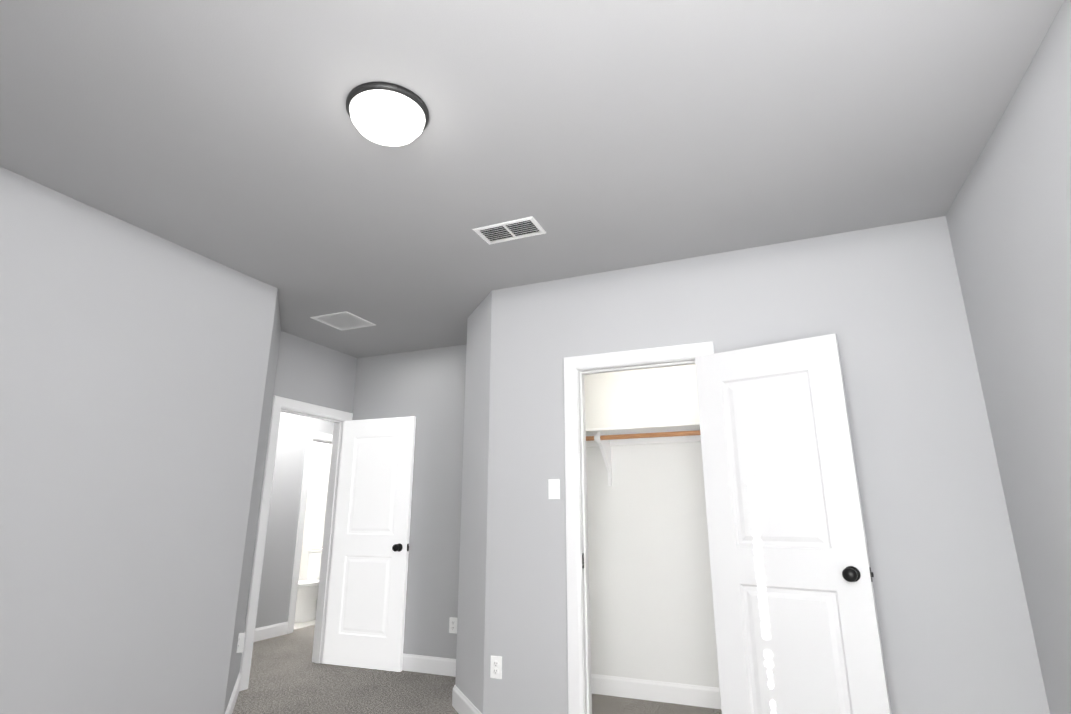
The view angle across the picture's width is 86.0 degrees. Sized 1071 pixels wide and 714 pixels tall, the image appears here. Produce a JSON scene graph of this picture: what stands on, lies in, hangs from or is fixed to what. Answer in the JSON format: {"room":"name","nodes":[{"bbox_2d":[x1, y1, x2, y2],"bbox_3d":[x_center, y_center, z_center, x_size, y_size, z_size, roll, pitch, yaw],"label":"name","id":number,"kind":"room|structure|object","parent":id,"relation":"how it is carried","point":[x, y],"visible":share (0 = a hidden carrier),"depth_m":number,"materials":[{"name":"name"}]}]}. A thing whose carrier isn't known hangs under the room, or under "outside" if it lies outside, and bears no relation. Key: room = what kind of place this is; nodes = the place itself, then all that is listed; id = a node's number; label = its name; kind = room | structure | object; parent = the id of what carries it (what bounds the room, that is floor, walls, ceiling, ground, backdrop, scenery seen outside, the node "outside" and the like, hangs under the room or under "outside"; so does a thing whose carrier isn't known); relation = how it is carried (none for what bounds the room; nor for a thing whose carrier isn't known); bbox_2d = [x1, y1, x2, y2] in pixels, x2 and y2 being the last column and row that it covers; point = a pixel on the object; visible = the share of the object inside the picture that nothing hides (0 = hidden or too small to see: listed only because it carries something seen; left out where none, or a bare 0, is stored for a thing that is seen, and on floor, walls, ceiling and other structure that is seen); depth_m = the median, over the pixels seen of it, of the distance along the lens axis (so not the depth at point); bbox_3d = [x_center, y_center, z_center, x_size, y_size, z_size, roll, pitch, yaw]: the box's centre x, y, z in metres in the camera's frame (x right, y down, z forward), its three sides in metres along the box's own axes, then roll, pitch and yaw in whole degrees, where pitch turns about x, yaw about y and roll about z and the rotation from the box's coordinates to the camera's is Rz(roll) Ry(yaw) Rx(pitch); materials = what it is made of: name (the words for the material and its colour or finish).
{"room":"empty bedroom","nodes":[
{"label":"empty bedroom","id":0,"kind":"room"},
{"bbox_2d":[0,167,287,713],"bbox_3d":[-2.542,0.593,2.678,0.860,2.690,3.800,-6,-17,22],"label":"wall","id":1,"kind":"structure","parent":0,"point":[141,373],"depth_m":2.82,"materials":[{"name":"grey paint"}]},
{"bbox_2d":[225,673,240,713],"bbox_3d":[-1.924,2.183,3.621,0.720,0.120,0.751,-6,-17,22],"label":"baseboard","id":2,"kind":"structure","parent":1,"relation":"attached to","point":[232,702],"depth_m":3.51,"materials":[{"name":"white wood"}]},
{"bbox_2d":[236,633,244,652],"bbox_3d":[-1.895,1.819,3.653,0.072,0.116,0.008,6,-16,-21],"label":"outlet","id":3,"kind":"object","parent":1,"relation":"attached to","point":[241,637],"visible":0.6,"depth_m":3.66,"materials":[{"name":"white plastic"}]},
{"bbox_2d":[255,412,333,627],"bbox_3d":[-3.089,1.348,5.437,0.120,2.690,3.900,-6,-17,22],"label":"wall","id":4,"kind":"structure","parent":0,"point":[277,569],"depth_m":6.15,"materials":[{"name":"grey paint"}]},
{"bbox_2d":[254,622,287,641],"bbox_3d":[-3.173,2.489,4.738,0.016,0.120,2.907,-6,-17,22],"label":"baseboard","id":5,"kind":"structure","parent":4,"relation":"attached to","point":[270,631],"depth_m":5.83,"materials":[{"name":"white wood"}]},
{"bbox_2d":[287,431,332,633],"bbox_3d":[-2.486,1.994,6.741,0.160,2.133,0.936,-6,-17,22],"label":"door frame","id":6,"kind":"structure","parent":4,"relation":"attached to","point":[312,436],"depth_m":6.35,"materials":[{"name":"white wood"}]},
{"bbox_2d":[294,619,315,629],"bbox_3d":[-3.186,3.176,6.838,1.530,0.104,2.800,-6,-17,22],"label":"floor","id":7,"kind":"structure","parent":0,"point":[302,625],"depth_m":6.51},
{"bbox_2d":[294,547,321,622],"bbox_3d":[-2.706,2.728,6.899,0.450,0.800,0.685,-6,-17,22],"label":"toilet","id":8,"kind":"object","parent":7,"relation":"on","point":[306,601],"visible":0.48,"depth_m":6.74,"materials":[{"name":"white ceramic"}]},
{"bbox_2d":[299,442,331,579],"bbox_3d":[-2.977,1.970,7.706,1.510,2.690,0.120,-6,-17,22],"label":"wall","id":9,"kind":"structure","parent":0,"point":[314,523],"depth_m":7.62,"materials":[{"name":"paint"}]},
{"bbox_2d":[280,333,356,412],"bbox_3d":[-1.444,1.527,6.090,0.120,2.690,3.570,-6,-17,22],"label":"wall","id":10,"kind":"structure","parent":0,"point":[315,374],"depth_m":5.11,"materials":[{"name":"grey paint"}]},
{"bbox_2d":[239,395,352,690],"bbox_3d":[-1.985,1.459,4.786,0.156,2.133,0.936,-6,-17,22],"label":"door frame","id":11,"kind":"structure","parent":10,"relation":"attached to","point":[338,418],"depth_m":4.84,"materials":[{"name":"white wood"}]},
{"bbox_2d":[455,291,491,713],"bbox_3d":[-0.269,0.984,4.106,0.490,2.690,1.060,-6,-17,22],"label":"wall","id":12,"kind":"structure","parent":0,"point":[469,682],"depth_m":3.80,"materials":[{"name":"grey paint"}]},
{"bbox_2d":[232,625,721,713],"bbox_3d":[-0.584,2.231,3.379,6.120,0.100,7.370,-6,-17,22],"label":"floor carpet","id":13,"kind":"object","parent":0,"point":[288,675],"depth_m":4.06,"materials":[{"name":"grey carpet"}]},
{"bbox_2d":[0,0,1063,357],"bbox_3d":[-1.301,-0.355,4.459,7.720,0.140,7.470,-6,-17,22],"label":"ceiling","id":14,"kind":"structure","parent":0,"point":[594,136],"depth_m":2.24,"materials":[{"name":"paint"}]},
{"bbox_2d":[310,311,375,330],"bbox_3d":[-1.513,-0.281,4.531,0.350,0.008,0.350,-6,-17,22],"label":"ceiling vent","id":15,"kind":"object","parent":14,"relation":"in","point":[344,320],"visible":0.98,"depth_m":4.52,"materials":[{"name":"white metal"}]},
{"bbox_2d":[346,82,428,145],"bbox_3d":[-0.548,-0.868,2.126,0.300,0.102,0.300,-6,-17,22],"label":"ceiling light fixture","id":16,"kind":"object","parent":14,"relation":"attached to","point":[386,113],"visible":1,"depth_m":2.05,"materials":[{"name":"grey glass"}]},
{"bbox_2d":[472,216,545,244],"bbox_3d":[-0.137,-0.665,3.047,0.345,0.014,0.190,-6,-17,22],"label":"ceiling vent","id":17,"kind":"object","parent":14,"relation":"in","point":[511,230],"visible":0.98,"depth_m":3.04,"materials":[{"name":"white metal"}]},
{"bbox_2d":[352,344,719,687],"bbox_3d":[0.463,1.071,4.425,4.740,2.690,0.120,-6,-17,22],"label":"wall","id":18,"kind":"structure","parent":0,"point":[651,601],"depth_m":4.31,"materials":[{"name":"paint"}]},
{"bbox_2d":[322,416,415,671],"bbox_3d":[-1.417,1.541,4.935,0.776,2.030,0.183,-6,-16,20],"label":"bedroom door","id":19,"kind":"structure","parent":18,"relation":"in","point":[365,620],"depth_m":4.89,"materials":[{"name":"white painted wood"},{"name":"black metal"}]},
{"bbox_2d":[449,617,456,633],"bbox_3d":[-0.653,2.128,4.553,0.072,0.116,0.008,-6,-17,22],"label":"outlet","id":20,"kind":"object","parent":18,"relation":"attached to","point":[452,624],"visible":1,"depth_m":4.55,"materials":[{"name":"white plastic"}]},
{"bbox_2d":[402,653,720,713],"bbox_3d":[0.172,2.172,3.578,4.616,0.120,1.076,-6,-17,22],"label":"baseboard","id":21,"kind":"structure","parent":18,"relation":"attached to","point":[679,693],"depth_m":3.89,"materials":[{"name":"white wood"}]},
{"bbox_2d":[586,422,700,485],"bbox_3d":[1.097,0.675,3.984,2.912,0.388,0.360,-6,-17,22],"label":"shelf","id":22,"kind":"object","parent":18,"relation":"attached to","point":[604,439],"visible":0.38,"depth_m":4.16,"materials":[{"name":"white wood"}]},
{"bbox_2d":[483,216,1049,713],"bbox_3d":[0.924,0.716,3.126,2.600,2.690,0.120,-6,-17,22],"label":"wall","id":23,"kind":"structure","parent":0,"point":[885,305],"depth_m":2.97,"materials":[{"name":"grey paint"}]},
{"bbox_2d":[490,655,501,678],"bbox_3d":[-0.225,1.767,3.270,0.072,0.116,0.008,-6,-17,22],"label":"outlet","id":24,"kind":"object","parent":23,"relation":"attached to","point":[496,668],"visible":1,"depth_m":3.27,"materials":[{"name":"white plastic"}]},
{"bbox_2d":[548,479,559,498],"bbox_3d":[0.109,0.780,3.391,0.072,0.116,0.014,-6,-17,22],"label":"light switch","id":25,"kind":"object","parent":23,"relation":"attached to","point":[553,488],"visible":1,"depth_m":3.39,"materials":[{"name":"white plastic"}]},
{"bbox_2d":[564,341,713,713],"bbox_3d":[0.616,1.012,3.182,0.895,2.148,0.160,-6,-17,22],"label":"door frame","id":26,"kind":"structure","parent":23,"relation":"attached to","point":[577,369],"depth_m":3.31,"materials":[{"name":"white wood"}]},
{"bbox_2d":[695,333,891,713],"bbox_3d":[1.180,0.925,2.739,0.735,2.030,0.183,-11,-19,36],"label":"closet door","id":27,"kind":"structure","parent":23,"relation":"in","point":[797,630],"depth_m":2.73,"materials":[{"name":"white painted wood"},{"name":"black metal"}]},
{"bbox_2d":[946,0,1070,713],"bbox_3d":[1.653,0.250,1.423,0.120,2.690,4.680,-6,-17,22],"label":"wall","id":28,"kind":"structure","parent":0,"point":[1008,216],"depth_m":2.17,"materials":[{"name":"grey paint"}]}
]}

